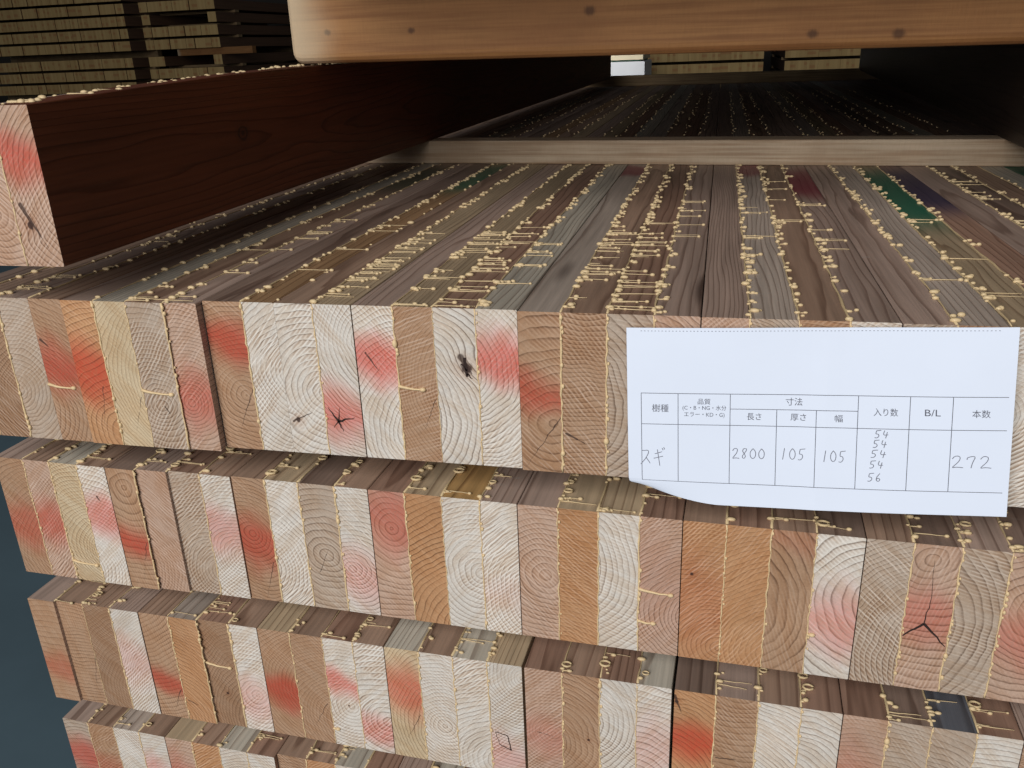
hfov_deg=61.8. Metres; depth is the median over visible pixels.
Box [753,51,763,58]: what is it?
beam
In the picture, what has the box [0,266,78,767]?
floor
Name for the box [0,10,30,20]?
beam
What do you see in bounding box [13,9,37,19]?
beam
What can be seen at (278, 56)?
beam
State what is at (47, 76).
beam
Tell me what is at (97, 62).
beam
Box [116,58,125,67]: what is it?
beam
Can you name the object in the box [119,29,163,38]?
beam
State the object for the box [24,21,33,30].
beam
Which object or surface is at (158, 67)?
stick
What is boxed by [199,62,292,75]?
beam
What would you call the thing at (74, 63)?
beam
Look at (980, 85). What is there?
beam
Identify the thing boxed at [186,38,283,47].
beam
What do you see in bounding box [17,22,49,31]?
beam
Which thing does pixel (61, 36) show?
beam
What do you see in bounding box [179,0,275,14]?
beam
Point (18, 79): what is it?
beam
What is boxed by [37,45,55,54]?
beam
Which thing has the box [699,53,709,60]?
beam
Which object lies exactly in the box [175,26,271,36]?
beam
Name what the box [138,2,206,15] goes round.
beam
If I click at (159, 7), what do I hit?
beam
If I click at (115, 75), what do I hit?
beam
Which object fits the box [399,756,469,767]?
beam
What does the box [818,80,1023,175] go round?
beam
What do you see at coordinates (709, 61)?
stick
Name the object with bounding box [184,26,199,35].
beam
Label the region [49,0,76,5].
beam
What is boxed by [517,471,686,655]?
beam
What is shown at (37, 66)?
beam
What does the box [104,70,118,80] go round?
beam
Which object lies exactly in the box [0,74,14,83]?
beam
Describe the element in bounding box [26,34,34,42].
beam
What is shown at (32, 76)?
beam
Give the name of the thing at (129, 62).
beam
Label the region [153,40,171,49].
beam
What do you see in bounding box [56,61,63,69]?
beam
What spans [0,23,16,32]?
beam
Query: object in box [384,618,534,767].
beam
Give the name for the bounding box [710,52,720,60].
beam
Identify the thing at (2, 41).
beam
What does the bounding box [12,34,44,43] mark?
beam
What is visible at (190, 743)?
beam
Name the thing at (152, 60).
beam
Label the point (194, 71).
beam
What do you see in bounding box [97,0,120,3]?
beam
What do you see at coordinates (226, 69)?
beam
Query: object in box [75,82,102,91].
beam
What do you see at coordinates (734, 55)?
beam
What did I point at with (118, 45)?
beam
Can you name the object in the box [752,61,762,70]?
beam
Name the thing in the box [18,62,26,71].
beam
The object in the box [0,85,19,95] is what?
beam
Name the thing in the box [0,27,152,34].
stick
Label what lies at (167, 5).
beam
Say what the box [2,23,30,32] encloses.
beam
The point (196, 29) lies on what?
beam
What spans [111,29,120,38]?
beam
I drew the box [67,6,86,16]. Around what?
beam
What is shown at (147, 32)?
beam
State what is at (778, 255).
beam
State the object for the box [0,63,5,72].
beam
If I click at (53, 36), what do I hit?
beam
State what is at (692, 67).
beam
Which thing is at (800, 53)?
beam
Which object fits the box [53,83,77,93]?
beam
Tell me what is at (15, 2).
beam
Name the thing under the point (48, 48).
beam
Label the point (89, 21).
beam
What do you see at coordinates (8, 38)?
beam
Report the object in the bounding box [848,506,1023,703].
beam
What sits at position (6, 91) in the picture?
beam
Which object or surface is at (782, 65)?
beam
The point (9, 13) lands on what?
beam
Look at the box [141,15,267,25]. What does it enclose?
beam
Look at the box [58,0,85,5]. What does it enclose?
beam
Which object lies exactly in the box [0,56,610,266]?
beam
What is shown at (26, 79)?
beam
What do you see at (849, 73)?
stick
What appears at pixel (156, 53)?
stick
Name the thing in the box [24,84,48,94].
beam
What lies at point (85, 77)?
beam
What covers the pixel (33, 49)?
beam
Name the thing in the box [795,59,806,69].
beam
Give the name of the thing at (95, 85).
beam
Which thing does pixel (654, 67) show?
beam
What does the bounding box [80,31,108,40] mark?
beam
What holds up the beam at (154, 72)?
on the beam
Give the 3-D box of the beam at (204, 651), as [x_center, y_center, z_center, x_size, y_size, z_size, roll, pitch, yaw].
[0.104,-0.271,1.954,0.108,0.108,2.800,4,22,14]
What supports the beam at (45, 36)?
on the beam at (48, 48)
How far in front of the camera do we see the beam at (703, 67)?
8.70 m
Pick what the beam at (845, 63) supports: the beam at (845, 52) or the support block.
the beam at (845, 52)
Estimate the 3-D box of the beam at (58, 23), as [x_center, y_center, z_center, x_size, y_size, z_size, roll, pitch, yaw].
[-5.038,-4.759,11.374,0.105,0.105,2.800,3,22,13]
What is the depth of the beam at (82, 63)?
10.23 m
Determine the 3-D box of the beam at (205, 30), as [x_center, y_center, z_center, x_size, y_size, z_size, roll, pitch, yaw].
[-3.173,-4.537,10.986,0.105,0.105,2.800,3,22,13]
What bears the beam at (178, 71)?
on the beam
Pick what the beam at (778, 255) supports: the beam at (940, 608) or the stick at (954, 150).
the stick at (954, 150)
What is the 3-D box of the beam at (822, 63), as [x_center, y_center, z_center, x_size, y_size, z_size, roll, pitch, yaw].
[3.391,-3.659,9.711,0.105,0.105,2.800,3,22,13]
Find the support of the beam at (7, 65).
on the beam at (10, 78)
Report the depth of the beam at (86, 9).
9.97 m
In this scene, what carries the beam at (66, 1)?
on the beam at (71, 10)
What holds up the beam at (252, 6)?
on the beam at (215, 16)
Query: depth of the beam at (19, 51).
10.34 m
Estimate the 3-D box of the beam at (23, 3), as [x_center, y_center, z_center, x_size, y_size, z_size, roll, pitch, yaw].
[-5.463,-5.023,11.356,0.105,0.105,2.800,3,22,13]
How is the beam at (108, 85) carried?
on the support block
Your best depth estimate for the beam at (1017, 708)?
0.55 m
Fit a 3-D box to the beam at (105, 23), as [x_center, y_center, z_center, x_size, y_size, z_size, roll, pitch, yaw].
[-4.422,-4.727,11.228,0.105,0.105,2.800,3,22,13]
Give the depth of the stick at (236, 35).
10.16 m
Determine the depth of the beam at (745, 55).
8.56 m
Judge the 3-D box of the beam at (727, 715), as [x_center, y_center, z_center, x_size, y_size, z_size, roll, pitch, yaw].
[0.523,-0.247,1.849,0.110,0.107,2.802,4,22,14]
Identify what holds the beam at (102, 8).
on the beam at (105, 23)
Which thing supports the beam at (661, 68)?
on the beam
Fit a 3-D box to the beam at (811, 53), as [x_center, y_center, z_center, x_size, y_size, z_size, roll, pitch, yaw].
[3.285,-3.791,9.693,0.105,0.105,2.800,3,22,13]
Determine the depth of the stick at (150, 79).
10.72 m
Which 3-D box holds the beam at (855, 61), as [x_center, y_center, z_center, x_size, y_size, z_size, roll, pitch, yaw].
[3.700,-3.645,9.643,0.105,0.105,2.800,3,22,13]
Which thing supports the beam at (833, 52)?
on the beam at (834, 63)
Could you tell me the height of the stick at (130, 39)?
0.028 m
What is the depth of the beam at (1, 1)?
10.19 m
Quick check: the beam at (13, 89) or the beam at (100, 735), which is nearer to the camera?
the beam at (100, 735)
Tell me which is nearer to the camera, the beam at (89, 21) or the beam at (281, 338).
the beam at (281, 338)
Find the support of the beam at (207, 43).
on the stick at (236, 49)
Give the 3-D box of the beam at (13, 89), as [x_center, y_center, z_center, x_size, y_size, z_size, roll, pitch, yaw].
[-5.836,-4.129,11.816,0.105,0.105,2.800,3,22,13]
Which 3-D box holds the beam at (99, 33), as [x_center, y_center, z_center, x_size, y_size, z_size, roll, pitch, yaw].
[-4.522,-4.604,11.292,0.105,0.105,2.800,3,22,13]
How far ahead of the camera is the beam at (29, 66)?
10.38 m
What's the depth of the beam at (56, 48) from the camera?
10.23 m
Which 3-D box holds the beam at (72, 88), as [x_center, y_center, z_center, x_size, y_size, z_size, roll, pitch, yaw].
[-5.011,-4.091,11.635,0.105,0.105,2.800,3,22,13]
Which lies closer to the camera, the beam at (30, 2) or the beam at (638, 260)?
the beam at (638, 260)
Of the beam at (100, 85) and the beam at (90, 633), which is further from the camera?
the beam at (100, 85)
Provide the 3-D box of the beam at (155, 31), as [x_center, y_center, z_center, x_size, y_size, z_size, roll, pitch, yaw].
[-3.795,-4.574,11.141,0.105,0.105,2.800,3,22,13]
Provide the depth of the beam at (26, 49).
10.33 m
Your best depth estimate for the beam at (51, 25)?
10.12 m
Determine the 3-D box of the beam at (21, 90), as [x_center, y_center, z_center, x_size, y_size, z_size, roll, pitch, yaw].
[-5.732,-4.125,11.796,0.105,0.105,2.800,3,22,13]
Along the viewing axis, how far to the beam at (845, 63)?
8.40 m
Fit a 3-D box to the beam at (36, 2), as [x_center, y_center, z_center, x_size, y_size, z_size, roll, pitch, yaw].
[-5.258,-5.011,11.303,0.105,0.105,2.800,3,22,13]
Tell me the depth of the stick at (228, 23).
10.10 m
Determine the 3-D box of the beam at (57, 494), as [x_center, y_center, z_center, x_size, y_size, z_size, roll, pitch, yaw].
[0.003,-0.402,1.925,0.101,0.107,2.802,4,22,14]
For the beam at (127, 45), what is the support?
on the stick at (156, 53)
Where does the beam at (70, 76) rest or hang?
on the beam at (72, 88)
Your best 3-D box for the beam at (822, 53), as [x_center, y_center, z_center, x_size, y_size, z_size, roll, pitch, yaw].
[3.385,-3.782,9.659,0.105,0.105,2.800,3,22,13]
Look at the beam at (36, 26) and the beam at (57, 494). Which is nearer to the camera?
the beam at (57, 494)
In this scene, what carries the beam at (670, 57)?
on the beam at (671, 68)
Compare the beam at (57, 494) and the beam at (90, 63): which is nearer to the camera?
the beam at (57, 494)
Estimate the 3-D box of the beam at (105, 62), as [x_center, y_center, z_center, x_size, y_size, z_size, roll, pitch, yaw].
[-4.507,-4.315,11.421,0.105,0.105,2.800,3,22,13]
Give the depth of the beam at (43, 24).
10.16 m
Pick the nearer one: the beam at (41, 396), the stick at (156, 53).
the beam at (41, 396)
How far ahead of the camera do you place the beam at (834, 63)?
8.43 m
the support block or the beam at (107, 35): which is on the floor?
the support block
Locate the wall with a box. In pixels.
[0,0,771,102]
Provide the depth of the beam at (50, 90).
10.45 m
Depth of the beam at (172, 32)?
9.84 m
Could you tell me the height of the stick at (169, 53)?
0.076 m
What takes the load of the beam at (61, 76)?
on the beam at (65, 88)
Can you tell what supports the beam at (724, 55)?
on the beam at (724, 66)
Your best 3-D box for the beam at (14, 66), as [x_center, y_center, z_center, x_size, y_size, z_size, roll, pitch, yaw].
[-5.745,-4.369,11.684,0.105,0.105,2.800,3,22,13]
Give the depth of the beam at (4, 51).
10.39 m
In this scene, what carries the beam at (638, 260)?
on the stick
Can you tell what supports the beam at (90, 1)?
on the beam at (94, 9)
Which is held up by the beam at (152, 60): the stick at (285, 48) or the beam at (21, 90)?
the stick at (285, 48)
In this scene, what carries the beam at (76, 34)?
on the beam at (79, 48)
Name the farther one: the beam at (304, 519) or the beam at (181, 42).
the beam at (181, 42)
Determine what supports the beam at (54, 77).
on the beam at (57, 88)
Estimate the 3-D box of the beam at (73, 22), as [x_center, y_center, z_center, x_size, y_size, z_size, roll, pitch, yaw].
[-4.835,-4.745,11.316,0.105,0.105,2.800,3,22,13]
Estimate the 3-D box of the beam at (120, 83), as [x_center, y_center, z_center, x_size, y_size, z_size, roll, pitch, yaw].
[-4.398,-4.054,11.478,0.105,0.105,2.800,3,22,13]
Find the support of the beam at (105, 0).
on the beam at (110, 8)
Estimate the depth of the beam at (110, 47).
10.05 m
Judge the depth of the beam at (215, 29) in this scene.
10.31 m
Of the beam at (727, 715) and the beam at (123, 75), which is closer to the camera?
the beam at (727, 715)
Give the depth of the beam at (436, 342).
0.55 m
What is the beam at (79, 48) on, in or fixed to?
on the stick at (169, 53)
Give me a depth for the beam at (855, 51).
8.34 m
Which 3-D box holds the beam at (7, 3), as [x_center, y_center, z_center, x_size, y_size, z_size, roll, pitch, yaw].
[-5.668,-5.034,11.405,0.105,0.105,2.800,3,22,13]
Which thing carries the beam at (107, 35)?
on the beam at (110, 47)
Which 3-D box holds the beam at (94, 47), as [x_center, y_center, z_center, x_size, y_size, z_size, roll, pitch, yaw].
[-4.621,-4.482,11.359,0.105,0.105,2.800,3,22,13]
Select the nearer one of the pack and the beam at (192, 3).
the pack
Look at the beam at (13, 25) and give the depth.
10.24 m
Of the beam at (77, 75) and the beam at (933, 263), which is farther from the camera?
the beam at (77, 75)
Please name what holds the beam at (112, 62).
on the beam at (115, 75)
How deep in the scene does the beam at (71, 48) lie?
10.17 m
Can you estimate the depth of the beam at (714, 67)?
8.67 m
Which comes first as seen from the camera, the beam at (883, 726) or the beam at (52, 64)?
the beam at (883, 726)
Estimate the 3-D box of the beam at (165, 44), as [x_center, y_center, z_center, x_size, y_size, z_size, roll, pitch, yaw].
[-3.691,-4.436,11.147,0.105,0.105,2.800,3,22,13]
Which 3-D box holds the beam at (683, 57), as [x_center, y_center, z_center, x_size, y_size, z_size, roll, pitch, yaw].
[2.055,-3.847,9.961,0.105,0.105,2.800,3,22,13]
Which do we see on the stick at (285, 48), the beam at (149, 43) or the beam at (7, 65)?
the beam at (149, 43)
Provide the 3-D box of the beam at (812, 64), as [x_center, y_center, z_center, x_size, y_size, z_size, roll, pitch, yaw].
[3.288,-3.665,9.736,0.105,0.105,2.800,3,22,13]
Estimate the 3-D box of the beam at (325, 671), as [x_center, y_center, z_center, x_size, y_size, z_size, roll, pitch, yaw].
[0.209,-0.266,1.931,0.107,0.107,2.802,4,22,14]
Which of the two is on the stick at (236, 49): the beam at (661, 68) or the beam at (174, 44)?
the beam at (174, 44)
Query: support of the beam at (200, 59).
on the beam at (162, 72)
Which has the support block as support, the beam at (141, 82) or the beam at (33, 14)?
the beam at (141, 82)
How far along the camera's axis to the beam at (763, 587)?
0.54 m
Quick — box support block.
[8,94,61,99]
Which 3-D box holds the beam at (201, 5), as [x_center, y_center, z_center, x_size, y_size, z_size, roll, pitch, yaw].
[-3.183,-4.786,10.888,0.105,0.105,2.800,3,22,13]
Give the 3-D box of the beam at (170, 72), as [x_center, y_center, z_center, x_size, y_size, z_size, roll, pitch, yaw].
[-3.678,-4.144,11.267,0.105,0.105,2.800,3,22,13]
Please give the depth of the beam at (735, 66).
8.63 m
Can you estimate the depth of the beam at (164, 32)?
9.85 m
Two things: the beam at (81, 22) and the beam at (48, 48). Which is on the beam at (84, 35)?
the beam at (81, 22)
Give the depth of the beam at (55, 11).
10.04 m
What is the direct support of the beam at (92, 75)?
on the beam at (95, 85)
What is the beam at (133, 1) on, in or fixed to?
on the beam at (131, 9)
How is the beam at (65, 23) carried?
on the beam at (68, 35)
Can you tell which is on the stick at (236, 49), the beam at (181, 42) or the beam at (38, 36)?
the beam at (181, 42)
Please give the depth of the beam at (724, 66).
8.65 m
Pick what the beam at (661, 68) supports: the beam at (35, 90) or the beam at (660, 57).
the beam at (660, 57)
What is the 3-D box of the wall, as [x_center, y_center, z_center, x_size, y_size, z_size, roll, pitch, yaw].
[1.610,-7.160,12.393,26.000,5.600,0.200,3,22,13]
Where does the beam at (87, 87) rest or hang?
on the support block
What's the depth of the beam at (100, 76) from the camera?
10.22 m
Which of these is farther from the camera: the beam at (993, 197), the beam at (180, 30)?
the beam at (180, 30)
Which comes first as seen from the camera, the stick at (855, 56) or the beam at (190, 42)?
the stick at (855, 56)
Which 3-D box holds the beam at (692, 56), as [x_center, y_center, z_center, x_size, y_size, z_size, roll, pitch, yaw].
[2.162,-3.848,9.951,0.105,0.105,2.800,3,22,13]
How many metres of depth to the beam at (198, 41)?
9.81 m
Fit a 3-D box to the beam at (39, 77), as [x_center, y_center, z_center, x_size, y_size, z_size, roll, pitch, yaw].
[-5.432,-4.229,11.664,0.105,0.105,2.800,3,22,13]
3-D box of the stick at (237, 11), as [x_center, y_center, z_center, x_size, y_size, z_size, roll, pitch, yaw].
[-3.703,-4.392,10.122,0.990,0.028,0.090,3,22,13]
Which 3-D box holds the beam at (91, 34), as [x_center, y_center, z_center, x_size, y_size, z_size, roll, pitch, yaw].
[-4.625,-4.609,11.316,0.105,0.105,2.800,3,22,13]
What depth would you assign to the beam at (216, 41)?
10.37 m
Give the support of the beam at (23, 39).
on the beam at (26, 49)
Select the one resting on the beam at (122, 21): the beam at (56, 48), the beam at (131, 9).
the beam at (131, 9)
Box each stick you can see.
[0,2,139,10]
[0,14,147,22]
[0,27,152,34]
[1,39,154,46]
[8,66,159,74]
[10,50,162,62]
[11,78,160,85]
[160,10,238,15]
[162,22,240,26]
[162,51,197,56]
[164,34,241,39]
[169,63,245,67]
[177,46,256,55]
[243,46,292,53]
[366,135,1023,166]
[587,68,877,86]
[652,59,761,64]
[781,55,859,59]
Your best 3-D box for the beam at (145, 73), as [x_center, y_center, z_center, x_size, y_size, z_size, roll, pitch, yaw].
[-4.195,-4.172,11.392,0.105,0.105,2.800,3,22,13]
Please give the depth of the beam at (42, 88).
10.45 m
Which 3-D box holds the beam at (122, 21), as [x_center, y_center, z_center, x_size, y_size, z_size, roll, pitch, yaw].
[-4.218,-4.713,11.173,0.105,0.105,2.800,3,22,13]
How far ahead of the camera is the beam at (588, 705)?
0.62 m
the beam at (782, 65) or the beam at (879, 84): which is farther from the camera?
the beam at (782, 65)
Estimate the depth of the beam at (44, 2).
10.03 m
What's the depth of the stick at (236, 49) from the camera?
9.84 m
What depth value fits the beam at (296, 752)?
0.72 m
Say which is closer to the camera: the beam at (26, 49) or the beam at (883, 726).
the beam at (883, 726)
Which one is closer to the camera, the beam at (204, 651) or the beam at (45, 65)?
the beam at (204, 651)
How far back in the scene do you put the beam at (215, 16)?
10.28 m
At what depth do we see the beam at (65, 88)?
10.39 m
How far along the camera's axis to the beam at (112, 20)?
9.93 m
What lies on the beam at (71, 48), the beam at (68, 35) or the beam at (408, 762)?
the beam at (68, 35)
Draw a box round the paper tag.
[626,327,1019,516]
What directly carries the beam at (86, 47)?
on the stick at (169, 53)
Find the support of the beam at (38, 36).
on the beam at (41, 48)
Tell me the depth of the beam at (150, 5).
9.78 m
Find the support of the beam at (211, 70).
on the beam
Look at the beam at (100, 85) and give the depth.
10.26 m
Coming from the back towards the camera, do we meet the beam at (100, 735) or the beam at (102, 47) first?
the beam at (102, 47)
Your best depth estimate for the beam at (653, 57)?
8.77 m
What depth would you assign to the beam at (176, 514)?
0.65 m
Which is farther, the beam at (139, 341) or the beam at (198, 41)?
the beam at (198, 41)
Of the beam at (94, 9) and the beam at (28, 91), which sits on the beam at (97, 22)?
the beam at (94, 9)
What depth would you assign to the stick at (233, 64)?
10.29 m
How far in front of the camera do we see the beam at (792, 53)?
8.49 m
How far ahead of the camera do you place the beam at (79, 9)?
9.99 m
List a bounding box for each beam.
[0,0,24,8]
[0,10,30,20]
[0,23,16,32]
[0,35,22,44]
[0,47,38,56]
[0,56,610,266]
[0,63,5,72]
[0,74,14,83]
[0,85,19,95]
[0,87,599,441]
[0,437,136,585]
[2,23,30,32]
[2,85,22,95]
[3,0,34,8]
[4,35,13,43]
[4,63,11,71]
[5,10,33,20]
[7,47,37,55]
[7,73,35,83]
[9,22,18,31]
[9,85,26,94]
[10,63,19,71]
[12,0,35,7]
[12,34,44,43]
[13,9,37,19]
[13,73,37,83]
[14,46,31,55]
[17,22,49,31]
[17,84,44,94]
[18,0,51,7]
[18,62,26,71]
[19,34,41,43]
[21,9,51,19]
[21,73,39,82]
[22,46,30,55]
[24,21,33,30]
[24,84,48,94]
[25,62,33,71]
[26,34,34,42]
[27,0,47,6]
[27,576,162,713]
[28,9,46,18]
[29,46,61,54]
[29,73,41,82]
[30,84,51,94]
[32,21,42,30]
[32,62,42,70]
[33,0,64,6]
[33,33,65,42]
[35,72,62,82]
[37,8,67,18]
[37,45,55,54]
[38,84,55,94]
[39,21,69,30]
[41,0,68,6]
[41,33,58,42]
[41,61,49,70]
[44,8,70,18]
[44,45,53,54]
[44,72,64,82]
[46,20,56,29]
[46,83,73,93]
[48,61,56,70]
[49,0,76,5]
[49,32,58,41]
[50,67,162,81]
[51,7,76,17]
[52,45,167,53]
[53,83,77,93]
[55,20,76,29]
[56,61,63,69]
[57,32,87,41]
[57,67,164,81]
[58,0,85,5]
[58,7,88,17]
[60,44,164,53]
[60,86,628,450]
[61,19,89,29]
[61,83,80,93]
[62,61,71,69]
[63,699,181,767]
[64,32,73,41]
[65,0,89,4]
[65,67,166,81]
[66,44,75,53]
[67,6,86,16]
[68,83,84,92]
[69,19,78,28]
[70,60,79,69]
[72,31,81,40]
[73,67,167,81]
[74,0,103,4]
[75,6,106,16]
[75,43,107,52]
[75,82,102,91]
[77,18,108,28]
[78,60,87,69]
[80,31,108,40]
[81,0,103,3]
[81,67,168,80]
[82,43,102,52]
[83,6,107,16]
[83,82,106,90]
[85,18,93,27]
[86,60,94,68]
[87,30,96,39]
[88,70,114,80]
[89,0,118,3]
[89,5,116,15]
[89,43,99,52]
[91,78,165,89]
[92,18,111,27]
[94,59,102,68]
[95,30,103,39]
[95,70,116,80]
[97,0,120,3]
[98,5,125,15]
[98,42,176,51]
[98,78,169,88]
[101,17,128,27]
[101,59,109,68]
[102,30,163,39]
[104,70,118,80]
[105,0,132,2]
[105,42,171,51]
[105,78,170,87]
[105,446,261,598]
[106,4,128,14]
[108,17,153,27]
[108,59,117,67]
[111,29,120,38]
[111,70,121,79]
[113,0,241,2]
[113,79,163,86]
[114,4,207,16]
[114,42,164,51]
[116,16,161,26]
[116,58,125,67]
[118,68,160,79]
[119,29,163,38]
[122,41,153,50]
[124,57,149,67]
[127,68,167,79]
[128,79,169,84]
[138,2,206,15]
[138,589,278,731]
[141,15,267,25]
[143,28,172,37]
[145,40,176,49]
[146,2,206,14]
[148,57,157,66]
[150,68,169,78]
[152,27,160,36]
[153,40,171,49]
[155,1,180,12]
[156,55,214,65]
[158,68,172,78]
[159,27,168,36]
[161,39,260,48]
[163,1,185,11]
[165,718,289,767]
[166,64,247,77]
[168,26,193,36]
[170,39,178,48]
[171,0,199,11]
[174,63,267,77]
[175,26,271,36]
[177,39,187,48]
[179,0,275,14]
[182,63,270,77]
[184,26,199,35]
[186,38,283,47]
[189,0,286,14]
[190,63,272,76]
[192,25,268,35]
[195,38,280,47]
[196,0,285,13]
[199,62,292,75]
[200,25,290,35]
[202,85,658,456]
[203,37,270,47]
[205,0,288,13]
[207,11,289,23]
[208,62,294,74]
[209,24,290,34]
[211,37,292,46]
[213,52,296,63]
[215,62,325,72]
[231,450,393,614]
[257,602,400,753]
[277,735,403,767]
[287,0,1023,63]
[351,84,688,467]
[368,459,533,634]
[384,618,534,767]
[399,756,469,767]
[517,84,720,476]
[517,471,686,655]
[524,637,678,767]
[648,54,656,62]
[651,64,658,74]
[657,54,666,61]
[657,64,667,73]
[667,54,677,61]
[667,64,677,73]
[672,656,842,767]
[677,63,688,73]
[678,53,688,61]
[678,499,865,678]
[688,53,698,60]
[688,63,698,72]
[698,63,709,72]
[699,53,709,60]
[701,83,901,327]
[709,62,719,72]
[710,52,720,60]
[720,52,730,59]
[720,62,730,71]
[730,61,741,71]
[731,52,741,59]
[741,61,752,71]
[742,52,752,58]
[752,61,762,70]
[752,82,1023,506]
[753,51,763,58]
[770,56,795,70]
[771,50,796,57]
[785,81,1023,255]
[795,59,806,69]
[796,50,807,57]
[804,59,817,69]
[807,50,818,56]
[817,59,828,68]
[818,49,830,56]
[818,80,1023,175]
[827,58,840,68]
[830,49,841,55]
[836,676,1023,767]
[838,58,851,68]
[841,49,852,55]
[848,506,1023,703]
[851,57,859,67]
[852,79,948,112]
[853,49,860,55]
[859,44,1023,147]
[1009,702,1023,767]
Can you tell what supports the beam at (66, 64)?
on the beam at (70, 76)
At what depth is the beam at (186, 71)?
9.96 m
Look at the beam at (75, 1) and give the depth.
9.97 m
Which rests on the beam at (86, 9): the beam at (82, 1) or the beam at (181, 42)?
the beam at (82, 1)
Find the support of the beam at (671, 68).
on the beam
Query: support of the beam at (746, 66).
on the beam
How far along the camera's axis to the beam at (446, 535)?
0.60 m
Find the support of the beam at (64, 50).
on the stick at (169, 53)
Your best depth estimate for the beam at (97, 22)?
9.98 m
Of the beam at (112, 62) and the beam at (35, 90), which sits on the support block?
the beam at (35, 90)
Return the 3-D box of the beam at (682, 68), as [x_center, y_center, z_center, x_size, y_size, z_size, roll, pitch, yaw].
[2.061,-3.725,10.014,0.105,0.105,2.800,3,22,13]
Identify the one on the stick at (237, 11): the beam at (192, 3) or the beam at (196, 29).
the beam at (192, 3)
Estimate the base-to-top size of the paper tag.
0.116 m
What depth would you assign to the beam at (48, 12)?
10.09 m
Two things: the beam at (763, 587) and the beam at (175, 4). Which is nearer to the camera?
the beam at (763, 587)
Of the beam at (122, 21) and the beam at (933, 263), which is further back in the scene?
the beam at (122, 21)
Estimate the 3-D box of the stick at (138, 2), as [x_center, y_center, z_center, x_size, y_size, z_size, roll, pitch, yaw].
[-5.417,-4.601,10.463,2.140,0.028,0.090,3,22,13]
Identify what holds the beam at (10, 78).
on the beam at (13, 89)
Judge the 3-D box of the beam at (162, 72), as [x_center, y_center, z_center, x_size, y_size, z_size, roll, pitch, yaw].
[-3.780,-4.152,11.299,0.105,0.105,2.800,3,22,13]
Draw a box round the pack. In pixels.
[611,54,651,75]
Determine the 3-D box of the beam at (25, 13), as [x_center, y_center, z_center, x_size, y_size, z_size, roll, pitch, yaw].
[-5.455,-4.903,11.417,0.105,0.105,2.800,3,22,13]
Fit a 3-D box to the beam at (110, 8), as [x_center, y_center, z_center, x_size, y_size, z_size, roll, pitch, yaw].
[-4.327,-4.842,11.146,0.105,0.105,2.800,3,22,13]
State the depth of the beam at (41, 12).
10.11 m
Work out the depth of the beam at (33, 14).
10.12 m
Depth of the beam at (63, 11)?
10.02 m
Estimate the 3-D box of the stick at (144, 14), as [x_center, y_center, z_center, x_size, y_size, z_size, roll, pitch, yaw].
[-5.412,-4.477,10.513,2.140,0.028,0.090,3,22,13]
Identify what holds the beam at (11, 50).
on the stick at (169, 53)

